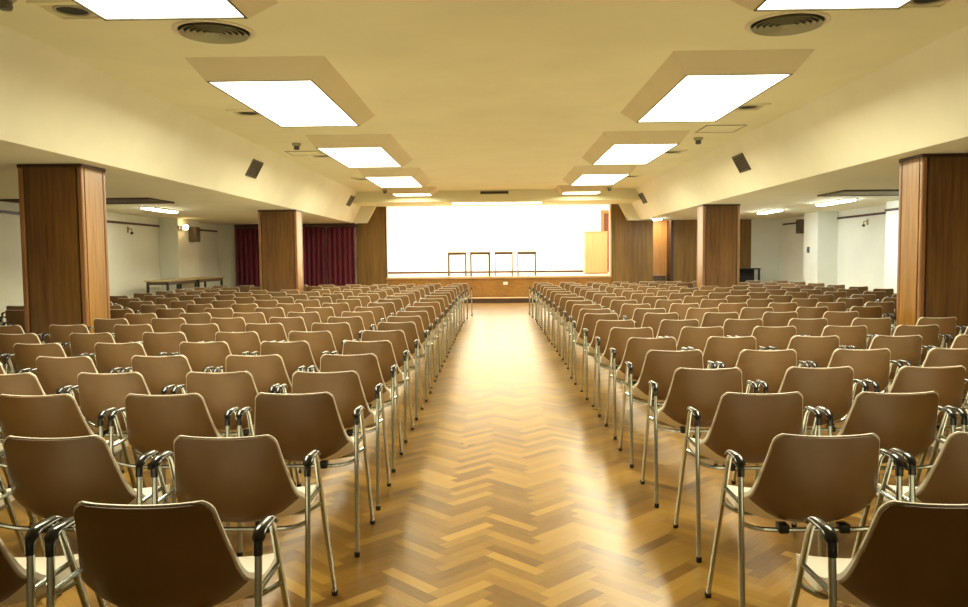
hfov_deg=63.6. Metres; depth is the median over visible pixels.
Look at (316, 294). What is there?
armchair
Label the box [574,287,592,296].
armchair
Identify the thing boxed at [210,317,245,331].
armchair
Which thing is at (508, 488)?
floor
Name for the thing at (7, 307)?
armchair
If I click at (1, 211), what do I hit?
rail
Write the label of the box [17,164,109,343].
pillar
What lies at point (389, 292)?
armchair
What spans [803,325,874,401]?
armchair
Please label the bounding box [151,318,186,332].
armchair
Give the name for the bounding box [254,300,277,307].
armchair
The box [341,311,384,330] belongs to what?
armchair
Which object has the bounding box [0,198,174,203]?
ceiling vent
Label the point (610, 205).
trim
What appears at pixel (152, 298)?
armchair
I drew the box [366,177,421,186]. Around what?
diffuser
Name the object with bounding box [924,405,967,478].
armchair
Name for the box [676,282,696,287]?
armchair
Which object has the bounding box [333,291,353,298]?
armchair
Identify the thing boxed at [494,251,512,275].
table
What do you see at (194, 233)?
wall speaker
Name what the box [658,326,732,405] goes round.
armchair
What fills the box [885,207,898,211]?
rail
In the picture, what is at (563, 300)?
armchair
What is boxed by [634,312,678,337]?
armchair
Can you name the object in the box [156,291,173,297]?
armchair
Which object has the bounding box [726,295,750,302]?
armchair
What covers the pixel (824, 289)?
armchair
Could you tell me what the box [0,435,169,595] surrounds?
armchair
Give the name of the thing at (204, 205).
ceiling
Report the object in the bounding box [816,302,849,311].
armchair
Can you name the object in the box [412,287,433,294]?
armchair
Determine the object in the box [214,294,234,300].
armchair
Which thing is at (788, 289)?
armchair
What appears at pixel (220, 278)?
table
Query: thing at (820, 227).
pilaster
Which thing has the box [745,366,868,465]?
armchair
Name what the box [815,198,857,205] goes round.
fluorescent light
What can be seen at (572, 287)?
armchair
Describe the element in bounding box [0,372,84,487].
armchair
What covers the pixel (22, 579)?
armchair
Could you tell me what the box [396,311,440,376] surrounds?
armchair
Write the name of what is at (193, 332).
armchair
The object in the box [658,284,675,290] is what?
armchair
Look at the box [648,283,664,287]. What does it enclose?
armchair
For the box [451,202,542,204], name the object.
strip light
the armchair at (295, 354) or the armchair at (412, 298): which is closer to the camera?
the armchair at (295, 354)
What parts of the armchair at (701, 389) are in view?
leg, armrest, leg, cross rail, seat mount, cross rail, leg, armrest, leg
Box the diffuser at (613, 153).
[595,144,676,163]
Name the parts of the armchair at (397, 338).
leg, armrest, leg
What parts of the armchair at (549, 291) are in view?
leg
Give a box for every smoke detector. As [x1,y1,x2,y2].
[0,0,16,10]
[292,143,300,149]
[694,137,702,144]
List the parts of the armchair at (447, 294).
leg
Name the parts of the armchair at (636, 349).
leg, armrest, leg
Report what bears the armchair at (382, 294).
on the floor at (508, 488)
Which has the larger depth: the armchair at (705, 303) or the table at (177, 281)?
the table at (177, 281)
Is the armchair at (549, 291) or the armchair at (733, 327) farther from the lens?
the armchair at (549, 291)
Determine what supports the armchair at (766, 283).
on the floor at (508, 488)
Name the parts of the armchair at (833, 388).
armrest, cross rail, cross rail, leg, armrest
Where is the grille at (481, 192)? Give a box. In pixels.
[480,191,508,193]
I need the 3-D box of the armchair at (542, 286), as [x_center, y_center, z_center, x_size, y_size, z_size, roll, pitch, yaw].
[1.431,-0.013,17.206,0.599,0.796,0.542,0,3,1]
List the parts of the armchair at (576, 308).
leg, leg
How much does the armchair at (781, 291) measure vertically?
0.796 m
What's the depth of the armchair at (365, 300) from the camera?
13.00 m
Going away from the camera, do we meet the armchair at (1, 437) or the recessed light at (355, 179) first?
the armchair at (1, 437)
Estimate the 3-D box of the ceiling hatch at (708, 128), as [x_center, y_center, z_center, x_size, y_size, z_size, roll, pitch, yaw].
[3.580,-2.644,11.812,0.600,0.012,0.660,-1,3,1]
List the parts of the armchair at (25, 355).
leg, armrest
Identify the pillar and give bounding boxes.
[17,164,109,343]
[258,210,303,293]
[697,204,739,288]
[896,153,967,336]
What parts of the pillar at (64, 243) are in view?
panel, panel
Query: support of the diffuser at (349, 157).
attached to the ceiling light at (350, 150)
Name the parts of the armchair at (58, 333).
armrest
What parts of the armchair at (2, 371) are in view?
armrest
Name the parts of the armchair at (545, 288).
leg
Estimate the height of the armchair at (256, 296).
0.796 m
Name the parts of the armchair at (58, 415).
leg, armrest, cross rail, leg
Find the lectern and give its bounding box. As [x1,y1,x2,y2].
[583,231,607,273]
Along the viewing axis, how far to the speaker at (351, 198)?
22.10 m
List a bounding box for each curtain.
[235,227,326,286]
[327,227,355,285]
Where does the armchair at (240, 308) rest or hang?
on the floor at (508, 488)
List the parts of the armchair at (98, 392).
armrest, leg, cross rail, leg, armrest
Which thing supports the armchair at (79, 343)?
on the floor at (508, 488)
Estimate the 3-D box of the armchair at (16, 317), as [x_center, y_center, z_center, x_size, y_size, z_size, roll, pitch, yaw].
[-6.073,0.461,10.455,0.599,0.796,0.542,-1,3,0]
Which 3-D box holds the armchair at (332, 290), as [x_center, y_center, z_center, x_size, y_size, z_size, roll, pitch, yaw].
[-3.301,0.034,17.186,0.599,0.796,0.542,0,3,1]
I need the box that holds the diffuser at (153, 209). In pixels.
[141,208,176,212]
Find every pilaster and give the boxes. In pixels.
[158,218,199,292]
[803,211,837,286]
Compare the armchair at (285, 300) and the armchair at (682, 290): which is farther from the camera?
the armchair at (682, 290)
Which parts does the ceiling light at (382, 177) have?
frame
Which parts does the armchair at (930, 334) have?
armrest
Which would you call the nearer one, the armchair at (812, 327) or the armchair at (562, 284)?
the armchair at (812, 327)
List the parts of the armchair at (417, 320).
leg, leg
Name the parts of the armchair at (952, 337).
armrest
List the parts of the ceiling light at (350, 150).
frame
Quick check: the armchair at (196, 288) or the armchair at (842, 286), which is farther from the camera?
the armchair at (196, 288)
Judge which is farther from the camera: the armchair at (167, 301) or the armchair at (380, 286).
the armchair at (380, 286)
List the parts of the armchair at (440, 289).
leg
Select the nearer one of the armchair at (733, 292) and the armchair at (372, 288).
the armchair at (733, 292)
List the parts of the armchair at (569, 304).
leg, leg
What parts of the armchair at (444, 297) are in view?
leg, leg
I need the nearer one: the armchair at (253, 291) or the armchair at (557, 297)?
the armchair at (557, 297)
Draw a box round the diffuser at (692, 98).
[639,75,787,121]
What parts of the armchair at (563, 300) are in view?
leg, leg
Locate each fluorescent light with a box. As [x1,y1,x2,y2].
[140,206,178,212]
[756,209,783,213]
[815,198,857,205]
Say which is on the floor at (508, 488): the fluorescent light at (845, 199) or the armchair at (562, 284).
the armchair at (562, 284)
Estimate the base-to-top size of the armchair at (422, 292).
0.796 m
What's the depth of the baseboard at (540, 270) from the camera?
29.95 m
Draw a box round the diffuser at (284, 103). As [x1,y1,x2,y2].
[210,81,356,125]
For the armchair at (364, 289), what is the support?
on the floor at (508, 488)
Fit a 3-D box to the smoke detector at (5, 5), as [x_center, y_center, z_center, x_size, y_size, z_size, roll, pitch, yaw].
[-3.433,-2.159,5.593,0.150,0.108,0.150,-1,3,1]
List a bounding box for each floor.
[0,303,962,606]
[388,272,608,276]
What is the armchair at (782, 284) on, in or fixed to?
on the floor at (508, 488)
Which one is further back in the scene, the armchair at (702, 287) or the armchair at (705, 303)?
the armchair at (702, 287)
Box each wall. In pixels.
[0,201,218,325]
[217,204,778,296]
[387,205,608,271]
[653,220,666,280]
[667,220,668,280]
[779,200,898,292]
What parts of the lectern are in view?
panel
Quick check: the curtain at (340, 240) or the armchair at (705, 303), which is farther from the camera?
the curtain at (340, 240)
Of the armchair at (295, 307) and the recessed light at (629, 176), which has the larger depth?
the recessed light at (629, 176)
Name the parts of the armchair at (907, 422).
leg, armrest, leg, cross rail, leg, armrest, leg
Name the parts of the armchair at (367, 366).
armrest, cross rail, leg, armrest, leg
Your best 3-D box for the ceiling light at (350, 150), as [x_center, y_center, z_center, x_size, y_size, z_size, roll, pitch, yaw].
[-2.075,-2.620,13.619,1.324,0.166,3.160,-1,3,1]
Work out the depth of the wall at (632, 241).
24.27 m
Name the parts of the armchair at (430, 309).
leg, leg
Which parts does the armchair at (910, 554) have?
leg, rail, cross rail, armrest, leg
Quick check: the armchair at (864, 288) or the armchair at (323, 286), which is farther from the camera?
the armchair at (323, 286)
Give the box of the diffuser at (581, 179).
[572,174,628,184]
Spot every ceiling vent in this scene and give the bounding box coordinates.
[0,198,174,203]
[171,19,255,43]
[745,11,830,35]
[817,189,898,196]
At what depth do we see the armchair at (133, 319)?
9.27 m
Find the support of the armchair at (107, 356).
on the floor at (508, 488)
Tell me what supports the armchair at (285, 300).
on the floor at (508, 488)
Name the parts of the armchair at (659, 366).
leg, armrest, leg, cross rail, cross rail, armrest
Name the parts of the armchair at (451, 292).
leg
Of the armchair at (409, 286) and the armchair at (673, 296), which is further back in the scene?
the armchair at (409, 286)
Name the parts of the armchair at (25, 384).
leg, armrest, leg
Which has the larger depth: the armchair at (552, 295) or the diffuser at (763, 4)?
the armchair at (552, 295)
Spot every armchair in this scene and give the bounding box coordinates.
[0,310,24,332]
[0,325,45,343]
[0,333,61,372]
[0,353,14,373]
[0,363,31,373]
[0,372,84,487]
[0,394,136,521]
[0,426,30,524]
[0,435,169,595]
[0,474,25,556]
[0,515,90,606]
[1,306,23,323]
[2,321,11,368]
[4,343,108,431]
[25,356,121,409]
[41,324,104,356]
[44,500,289,606]
[61,332,132,368]
[64,372,176,501]
[85,342,167,423]
[87,318,128,332]
[108,393,259,540]
[110,295,128,303]
[110,305,134,313]
[110,309,133,318]
[111,324,168,342]
[113,298,139,308]
[119,355,224,473]
[124,301,153,313]
[125,313,156,324]
[134,293,152,299]
[135,304,167,313]
[138,332,204,355]
[140,295,164,302]
[150,434,337,606]
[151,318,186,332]
[154,297,178,308]
[155,308,184,317]
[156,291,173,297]
[165,293,185,299]
[167,300,194,312]
[168,341,249,436]
[171,371,295,502]
[175,289,192,294]
[179,295,199,300]
[179,312,211,323]
[180,323,233,341]
[184,304,212,312]
[187,290,204,295]
[194,287,210,290]
[194,297,215,303]
[200,292,219,297]
[204,288,220,292]
[204,308,233,317]
[208,331,276,355]
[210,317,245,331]
[211,300,235,307]
[212,354,305,472]
[213,285,228,289]
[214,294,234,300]
[218,290,236,294]
[223,287,245,291]
[231,303,257,312]
[233,292,251,296]
[233,297,254,303]
[233,312,266,323]
[236,392,374,557]
[239,285,254,291]
[245,323,287,342]
[246,287,259,291]
[249,290,266,293]
[249,341,328,382]
[251,294,271,299]
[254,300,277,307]
[255,307,285,323]
[267,292,286,296]
[269,317,306,337]
[271,296,294,303]
[275,371,390,510]
[276,303,303,316]
[279,331,345,369]
[280,290,298,293]
[286,294,307,301]
[287,312,327,331]
[295,299,320,308]
[300,291,320,299]
[304,307,340,322]
[304,322,362,354]
[306,286,322,291]
[306,353,402,472]
[309,296,331,306]
[312,289,330,296]
[319,284,333,288]
[322,293,343,302]
[322,303,349,316]
[323,287,340,293]
[327,316,374,340]
[331,340,413,442]
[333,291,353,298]
[334,286,350,290]
[336,299,367,311]
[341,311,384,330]
[343,289,361,295]
[346,284,360,288]
[347,296,376,306]
[352,330,423,419]
[353,287,369,292]
[355,306,393,325]
[358,293,385,302]
[362,285,377,290]
[367,291,392,298]
[368,302,403,319]
[371,322,431,401]
[372,284,387,288]
[375,289,393,295]
[377,299,409,312]
[382,287,399,293]
[386,295,415,310]
[387,316,435,388]
[390,285,406,290]
[394,293,420,305]
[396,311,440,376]
[399,284,414,288]
[400,290,425,301]
[405,306,445,366]
[406,288,429,297]
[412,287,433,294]
[413,302,449,356]
[418,285,434,292]
[419,298,452,348]
[425,295,455,342]
[426,283,441,289]
[430,292,457,336]
[434,290,460,330]
[438,288,462,326]
[442,286,464,322]
[446,285,467,318]
[452,283,472,315]
[529,282,548,314]
[531,284,555,317]
[535,285,557,321]
[537,287,561,325]
[540,289,565,329]
[544,291,571,334]
[547,294,576,340]
[551,296,584,347]
[556,300,592,355]
[559,282,574,288]
[562,304,601,364]
[564,283,580,290]
[567,308,619,374]
[569,285,586,293]
[570,313,627,384]
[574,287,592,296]
[574,289,599,298]
[579,291,606,299]
[580,319,634,399]
[586,282,601,286]
[586,293,615,303]
[592,283,608,288]
[592,327,663,416]
[593,296,625,308]
[599,285,616,290]
[602,300,636,315]
[605,286,623,293]
[605,337,689,439]
[607,288,632,296]
[611,303,650,319]
[613,282,627,286]
[616,290,642,299]
[618,349,717,467]
[620,283,636,288]
[622,308,665,327]
[629,284,645,290]
[630,293,653,303]
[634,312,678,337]
[637,286,655,292]
[637,296,667,308]
[639,281,654,285]
[640,367,758,507]
[646,288,665,295]
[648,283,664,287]
[654,299,682,312]
[656,319,698,343]
[657,290,678,298]
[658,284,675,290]
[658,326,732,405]
[666,281,681,284]
[668,286,687,291]
[668,293,691,300]
[669,303,698,319]
[673,391,823,562]
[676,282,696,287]
[679,288,699,294]
[679,307,718,326]
[683,295,708,306]
[687,336,767,437]
[692,290,713,295]
[699,299,727,307]
[700,286,718,289]
[700,312,738,326]
[705,433,903,606]
[706,349,809,465]
[708,292,730,298]
[714,287,733,292]
[718,303,747,315]
[723,318,762,336]
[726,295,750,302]
[729,289,749,295]
[732,285,749,289]
[734,326,802,349]
[739,282,748,285]
[739,307,772,318]
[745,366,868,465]
[746,280,760,283]
[746,298,772,307]
[747,287,766,291]
[747,292,769,298]
[748,283,764,286]
[760,282,776,284]
[762,311,797,326]
[763,285,781,289]
[765,289,785,294]
[767,335,849,367]
[768,295,792,302]
[768,302,796,311]
[772,280,787,283]
[777,283,794,286]
[781,287,800,291]
[785,292,808,298]
[788,318,827,335]
[789,281,805,285]
[789,500,967,606]
[791,298,817,307]
[791,391,956,526]
[795,285,813,290]
[796,306,827,318]
[800,289,823,296]
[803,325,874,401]
[806,348,903,461]
[807,283,824,288]
[808,294,836,301]
[815,286,836,293]
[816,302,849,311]
[823,311,858,325]
[824,291,849,301]
[826,284,844,291]
[833,335,931,424]
[836,298,864,311]
[837,288,862,296]
[848,286,867,293]
[850,294,880,303]
[850,306,888,317]
[851,317,896,349]
[861,365,967,500]
[863,291,890,301]
[864,301,895,324]
[870,431,967,524]
[872,288,896,295]
[874,324,948,366]
[882,297,896,323]
[888,348,967,431]
[889,313,895,334]
[916,317,964,397]
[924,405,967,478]
[925,334,967,423]
[940,327,967,347]
[956,390,967,431]
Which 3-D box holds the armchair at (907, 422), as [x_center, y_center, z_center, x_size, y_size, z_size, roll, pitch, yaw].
[1.885,0.780,3.796,0.599,0.796,0.542,0,3,1]
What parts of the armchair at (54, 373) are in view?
armrest, armrest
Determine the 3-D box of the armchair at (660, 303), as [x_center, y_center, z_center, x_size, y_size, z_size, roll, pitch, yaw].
[2.645,0.323,11.355,0.599,0.796,0.542,0,3,1]
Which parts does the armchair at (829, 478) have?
leg, rail, armrest, leg, cross rail, cross rail, seat mount, leg, rail, armrest, leg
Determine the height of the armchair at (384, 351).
0.796 m
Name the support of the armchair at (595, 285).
on the floor at (508, 488)
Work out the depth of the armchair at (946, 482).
2.79 m
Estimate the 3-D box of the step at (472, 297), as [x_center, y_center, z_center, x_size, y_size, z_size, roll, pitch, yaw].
[0.460,-0.177,24.226,7.025,0.030,0.315,-1,3,1]
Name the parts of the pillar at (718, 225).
panel, panel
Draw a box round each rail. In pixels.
[0,210,159,226]
[200,229,216,231]
[234,223,355,227]
[837,212,885,218]
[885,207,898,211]
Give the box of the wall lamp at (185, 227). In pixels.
[181,225,188,230]
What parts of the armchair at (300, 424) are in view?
leg, armrest, leg, cross rail, seat mount, cross rail, leg, armrest, leg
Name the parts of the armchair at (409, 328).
leg, leg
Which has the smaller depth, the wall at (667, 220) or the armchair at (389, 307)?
the armchair at (389, 307)
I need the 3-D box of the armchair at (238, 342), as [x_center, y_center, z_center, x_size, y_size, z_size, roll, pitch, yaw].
[-2.152,0.625,7.060,0.599,0.796,0.542,-1,3,1]
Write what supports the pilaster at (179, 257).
attached to the wall at (133, 259)
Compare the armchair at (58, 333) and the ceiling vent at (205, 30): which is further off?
the armchair at (58, 333)
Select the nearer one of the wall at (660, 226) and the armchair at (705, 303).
the armchair at (705, 303)
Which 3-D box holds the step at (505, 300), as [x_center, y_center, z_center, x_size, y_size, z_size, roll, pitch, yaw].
[0.461,-0.092,24.237,7.025,0.139,0.288,-1,3,1]
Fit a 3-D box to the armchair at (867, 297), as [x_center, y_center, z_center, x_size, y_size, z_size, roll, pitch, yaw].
[5.856,0.237,12.278,0.599,0.796,0.542,0,3,1]
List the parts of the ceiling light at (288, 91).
frame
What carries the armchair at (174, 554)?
on the floor at (508, 488)
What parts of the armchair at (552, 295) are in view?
leg, leg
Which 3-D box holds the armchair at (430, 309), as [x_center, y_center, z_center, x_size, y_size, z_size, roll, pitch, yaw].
[-0.827,0.415,10.374,0.599,0.796,0.542,0,3,1]
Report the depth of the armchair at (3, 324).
9.37 m
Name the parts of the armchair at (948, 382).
armrest, leg, cross rail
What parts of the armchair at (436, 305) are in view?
leg, leg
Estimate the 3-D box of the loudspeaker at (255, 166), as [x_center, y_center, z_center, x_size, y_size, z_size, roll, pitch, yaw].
[-3.951,-2.317,13.436,0.165,0.286,0.560,-1,3,1]
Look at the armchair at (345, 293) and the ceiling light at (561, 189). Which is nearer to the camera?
the armchair at (345, 293)
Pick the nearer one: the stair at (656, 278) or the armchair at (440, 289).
the armchair at (440, 289)
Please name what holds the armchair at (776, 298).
on the floor at (508, 488)
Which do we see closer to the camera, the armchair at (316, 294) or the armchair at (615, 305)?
the armchair at (615, 305)
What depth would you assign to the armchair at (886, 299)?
11.05 m
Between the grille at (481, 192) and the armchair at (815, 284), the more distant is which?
the grille at (481, 192)
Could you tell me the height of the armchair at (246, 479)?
0.796 m
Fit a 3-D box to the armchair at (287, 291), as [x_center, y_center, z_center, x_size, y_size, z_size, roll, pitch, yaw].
[-3.974,0.099,16.215,0.599,0.796,0.542,-1,3,1]
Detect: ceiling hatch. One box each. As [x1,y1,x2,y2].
[285,151,322,155]
[695,125,746,132]
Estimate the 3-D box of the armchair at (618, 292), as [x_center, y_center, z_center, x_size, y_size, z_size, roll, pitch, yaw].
[2.684,0.091,15.256,0.599,0.796,0.542,-1,3,0]
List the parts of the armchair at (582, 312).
leg, leg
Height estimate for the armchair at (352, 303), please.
0.796 m
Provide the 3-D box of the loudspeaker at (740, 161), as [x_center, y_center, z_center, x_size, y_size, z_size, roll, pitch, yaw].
[4.363,-2.383,13.238,0.165,0.286,0.560,-1,3,1]
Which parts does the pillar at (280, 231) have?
panel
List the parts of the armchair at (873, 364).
armrest, leg, armrest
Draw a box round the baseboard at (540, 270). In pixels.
[388,270,582,273]
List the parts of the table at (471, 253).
leg, leg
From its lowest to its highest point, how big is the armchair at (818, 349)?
0.796 m
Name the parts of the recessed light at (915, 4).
plate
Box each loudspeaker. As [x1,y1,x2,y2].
[245,159,263,178]
[731,153,750,172]
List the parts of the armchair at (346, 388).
armrest, leg, seat mount, cross rail, cross rail, leg, armrest, leg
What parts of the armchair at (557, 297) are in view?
leg, leg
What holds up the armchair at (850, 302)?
on the floor at (508, 488)
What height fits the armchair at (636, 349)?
0.796 m
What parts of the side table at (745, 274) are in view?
panel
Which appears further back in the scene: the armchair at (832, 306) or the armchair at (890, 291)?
the armchair at (890, 291)
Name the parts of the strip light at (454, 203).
frame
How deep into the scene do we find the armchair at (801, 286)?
15.88 m
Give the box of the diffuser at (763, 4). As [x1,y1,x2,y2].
[759,0,908,8]
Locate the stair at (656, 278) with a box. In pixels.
[653,275,666,284]
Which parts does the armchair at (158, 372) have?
leg, armrest, armrest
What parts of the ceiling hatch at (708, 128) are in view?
lid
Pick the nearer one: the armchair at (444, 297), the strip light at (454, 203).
the armchair at (444, 297)
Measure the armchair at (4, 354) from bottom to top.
0.796 m
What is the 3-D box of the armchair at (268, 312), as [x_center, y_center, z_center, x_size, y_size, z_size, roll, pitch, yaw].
[-2.788,0.433,10.400,0.599,0.796,0.542,0,3,1]
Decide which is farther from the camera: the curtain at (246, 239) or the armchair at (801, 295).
the curtain at (246, 239)
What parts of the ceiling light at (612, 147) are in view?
frame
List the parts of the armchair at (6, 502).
cross rail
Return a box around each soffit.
[0,23,360,222]
[631,26,967,219]
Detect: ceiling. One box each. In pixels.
[0,0,967,191]
[0,140,349,224]
[639,136,967,220]
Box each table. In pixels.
[144,278,198,292]
[179,276,223,288]
[447,252,466,276]
[470,251,490,275]
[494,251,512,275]
[516,251,536,275]
[739,268,760,281]
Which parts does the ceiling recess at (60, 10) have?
plate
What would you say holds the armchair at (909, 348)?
on the floor at (508, 488)
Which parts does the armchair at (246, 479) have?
leg, armrest, rail, leg, cross rail, cross rail, leg, armrest, rail, leg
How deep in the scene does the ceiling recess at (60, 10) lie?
5.91 m
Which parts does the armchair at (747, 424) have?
leg, rail, armrest, leg, cross rail, seat mount, cross rail, leg, armrest, leg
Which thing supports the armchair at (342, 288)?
on the floor at (508, 488)
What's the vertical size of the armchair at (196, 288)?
0.796 m
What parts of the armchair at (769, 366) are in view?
armrest, armrest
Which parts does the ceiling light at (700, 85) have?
frame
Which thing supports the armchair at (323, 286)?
on the floor at (508, 488)
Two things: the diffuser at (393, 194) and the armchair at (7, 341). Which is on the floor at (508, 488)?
the armchair at (7, 341)
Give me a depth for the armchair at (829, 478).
2.77 m
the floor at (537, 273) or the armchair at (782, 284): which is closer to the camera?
the armchair at (782, 284)
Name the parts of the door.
frame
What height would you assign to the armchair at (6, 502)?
0.796 m
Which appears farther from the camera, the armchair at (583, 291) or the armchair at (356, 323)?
the armchair at (583, 291)
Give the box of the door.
[601,210,608,271]
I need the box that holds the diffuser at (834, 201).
[817,200,855,205]
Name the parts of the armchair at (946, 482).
leg, rail, armrest, leg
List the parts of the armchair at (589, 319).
leg, leg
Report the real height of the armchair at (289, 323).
0.796 m
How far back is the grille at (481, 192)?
22.34 m
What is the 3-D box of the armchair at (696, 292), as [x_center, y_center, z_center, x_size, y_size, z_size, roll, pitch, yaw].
[3.956,0.137,14.267,0.599,0.796,0.542,-1,3,0]
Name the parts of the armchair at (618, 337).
leg, armrest, leg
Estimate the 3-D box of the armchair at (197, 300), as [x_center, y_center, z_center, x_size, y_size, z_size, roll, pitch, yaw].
[-4.668,0.278,13.310,0.599,0.796,0.542,-1,3,1]
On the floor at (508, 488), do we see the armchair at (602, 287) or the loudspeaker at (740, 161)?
the armchair at (602, 287)
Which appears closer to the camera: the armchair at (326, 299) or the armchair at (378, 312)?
the armchair at (378, 312)
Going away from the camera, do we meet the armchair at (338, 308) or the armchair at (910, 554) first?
the armchair at (910, 554)
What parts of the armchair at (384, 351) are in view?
leg, armrest, leg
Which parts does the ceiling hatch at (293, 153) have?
lid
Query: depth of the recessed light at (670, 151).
14.34 m
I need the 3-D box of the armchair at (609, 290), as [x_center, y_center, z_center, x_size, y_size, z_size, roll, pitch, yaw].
[2.692,0.033,16.232,0.599,0.796,0.542,0,3,1]
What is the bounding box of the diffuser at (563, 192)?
[563,192,599,193]
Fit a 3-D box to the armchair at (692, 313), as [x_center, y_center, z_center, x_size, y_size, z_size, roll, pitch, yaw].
[2.623,0.430,9.561,0.599,0.796,0.542,0,3,1]
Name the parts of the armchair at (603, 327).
leg, leg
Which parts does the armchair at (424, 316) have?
leg, leg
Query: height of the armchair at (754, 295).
0.796 m
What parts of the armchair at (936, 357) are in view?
armrest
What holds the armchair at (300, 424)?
on the floor at (508, 488)
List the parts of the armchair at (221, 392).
leg, armrest, cross rail, seat mount, armrest, leg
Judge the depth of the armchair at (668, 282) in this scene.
18.84 m
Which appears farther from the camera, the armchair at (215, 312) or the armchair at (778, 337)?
the armchair at (215, 312)
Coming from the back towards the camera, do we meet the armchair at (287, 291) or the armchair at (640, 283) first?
the armchair at (640, 283)
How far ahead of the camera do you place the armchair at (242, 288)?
18.89 m
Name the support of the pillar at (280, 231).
on the floor at (508, 488)
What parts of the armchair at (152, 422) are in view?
leg, armrest, rail, leg, cross rail, leg, armrest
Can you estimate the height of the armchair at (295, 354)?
0.796 m
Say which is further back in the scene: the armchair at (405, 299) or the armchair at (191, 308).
the armchair at (405, 299)
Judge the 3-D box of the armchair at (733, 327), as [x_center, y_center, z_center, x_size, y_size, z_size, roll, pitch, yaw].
[2.552,0.529,7.899,0.599,0.796,0.542,-1,3,1]
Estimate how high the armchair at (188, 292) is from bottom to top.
0.796 m
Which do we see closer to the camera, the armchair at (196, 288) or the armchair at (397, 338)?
the armchair at (397, 338)
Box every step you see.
[464,298,537,302]
[469,297,530,298]
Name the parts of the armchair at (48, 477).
armrest, rail, leg, cross rail, seat mount, leg, armrest, rail, leg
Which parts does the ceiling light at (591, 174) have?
frame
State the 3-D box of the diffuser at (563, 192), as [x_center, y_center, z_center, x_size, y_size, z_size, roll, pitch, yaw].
[2.695,-3.080,21.659,1.006,0.018,0.840,-1,3,1]
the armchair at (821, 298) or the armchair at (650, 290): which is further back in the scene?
the armchair at (650, 290)
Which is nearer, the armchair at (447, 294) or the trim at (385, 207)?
the armchair at (447, 294)
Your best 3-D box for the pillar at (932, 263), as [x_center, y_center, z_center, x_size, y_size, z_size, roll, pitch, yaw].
[5.194,-0.410,8.865,0.752,2.505,0.512,-1,3,1]
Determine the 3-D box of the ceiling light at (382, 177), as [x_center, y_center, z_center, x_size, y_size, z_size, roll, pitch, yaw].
[-2.009,-2.883,18.036,1.324,0.166,2.994,-1,3,1]
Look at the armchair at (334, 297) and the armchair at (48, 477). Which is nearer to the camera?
the armchair at (48, 477)
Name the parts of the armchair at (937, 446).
leg, armrest, leg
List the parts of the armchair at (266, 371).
armrest, armrest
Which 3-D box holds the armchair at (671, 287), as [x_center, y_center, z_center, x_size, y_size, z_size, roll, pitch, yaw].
[3.981,0.022,16.196,0.599,0.796,0.542,0,3,1]
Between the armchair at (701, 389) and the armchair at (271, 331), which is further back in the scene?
the armchair at (271, 331)
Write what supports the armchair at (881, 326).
on the floor at (508, 488)
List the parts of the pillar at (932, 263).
panel, panel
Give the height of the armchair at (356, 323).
0.796 m
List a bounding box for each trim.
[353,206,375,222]
[385,207,387,277]
[386,275,610,278]
[609,204,611,274]
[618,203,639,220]
[669,220,673,280]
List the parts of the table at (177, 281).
leg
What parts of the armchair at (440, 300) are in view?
leg, leg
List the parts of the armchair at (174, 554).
leg, armrest, rail, leg, leg, cross rail, armrest, rail, leg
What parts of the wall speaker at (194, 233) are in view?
plate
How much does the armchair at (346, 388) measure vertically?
0.796 m
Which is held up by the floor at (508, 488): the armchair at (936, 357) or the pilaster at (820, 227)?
the armchair at (936, 357)
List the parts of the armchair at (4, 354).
leg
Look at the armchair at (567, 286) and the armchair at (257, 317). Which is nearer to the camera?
the armchair at (257, 317)
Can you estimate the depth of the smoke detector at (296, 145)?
12.87 m
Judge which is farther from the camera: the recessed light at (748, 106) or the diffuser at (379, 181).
the diffuser at (379, 181)
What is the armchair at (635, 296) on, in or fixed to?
on the floor at (508, 488)
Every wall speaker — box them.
[189,227,199,241]
[796,219,803,233]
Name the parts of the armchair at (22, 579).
leg, armrest, rail, cross rail, leg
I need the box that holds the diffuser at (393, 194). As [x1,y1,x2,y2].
[393,194,430,195]
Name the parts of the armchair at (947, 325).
armrest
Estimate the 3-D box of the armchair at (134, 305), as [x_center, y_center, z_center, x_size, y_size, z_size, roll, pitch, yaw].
[-5.307,0.342,12.345,0.599,0.796,0.542,0,3,1]
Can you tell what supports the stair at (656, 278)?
on the floor at (508, 488)
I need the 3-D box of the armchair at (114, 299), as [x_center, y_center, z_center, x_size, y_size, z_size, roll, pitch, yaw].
[-6.588,0.237,14.312,0.599,0.796,0.542,0,3,1]
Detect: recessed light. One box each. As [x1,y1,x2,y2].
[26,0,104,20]
[226,109,262,116]
[307,154,330,157]
[351,178,366,180]
[625,175,642,177]
[664,150,686,153]
[734,103,770,110]
[893,0,957,9]
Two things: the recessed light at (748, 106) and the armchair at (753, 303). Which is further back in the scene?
the armchair at (753, 303)
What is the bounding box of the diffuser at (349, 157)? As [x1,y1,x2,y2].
[318,148,400,166]
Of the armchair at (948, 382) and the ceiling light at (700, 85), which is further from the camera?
the ceiling light at (700, 85)
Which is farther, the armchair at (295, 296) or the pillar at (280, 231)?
the pillar at (280, 231)
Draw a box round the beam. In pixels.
[352,189,640,206]
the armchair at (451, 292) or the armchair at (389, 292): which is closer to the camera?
the armchair at (451, 292)
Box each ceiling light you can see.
[72,0,278,20]
[185,56,374,126]
[306,134,412,167]
[357,167,430,187]
[388,187,438,196]
[554,185,605,194]
[563,165,636,185]
[582,130,689,164]
[620,49,814,122]
[730,0,912,11]
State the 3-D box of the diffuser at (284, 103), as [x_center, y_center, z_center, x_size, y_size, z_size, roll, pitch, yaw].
[-2.188,-2.279,8.991,1.011,0.018,2.645,-1,3,1]
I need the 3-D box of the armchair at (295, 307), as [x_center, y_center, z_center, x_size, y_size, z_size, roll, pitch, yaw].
[-2.756,0.377,11.334,0.599,0.796,0.542,-1,3,1]

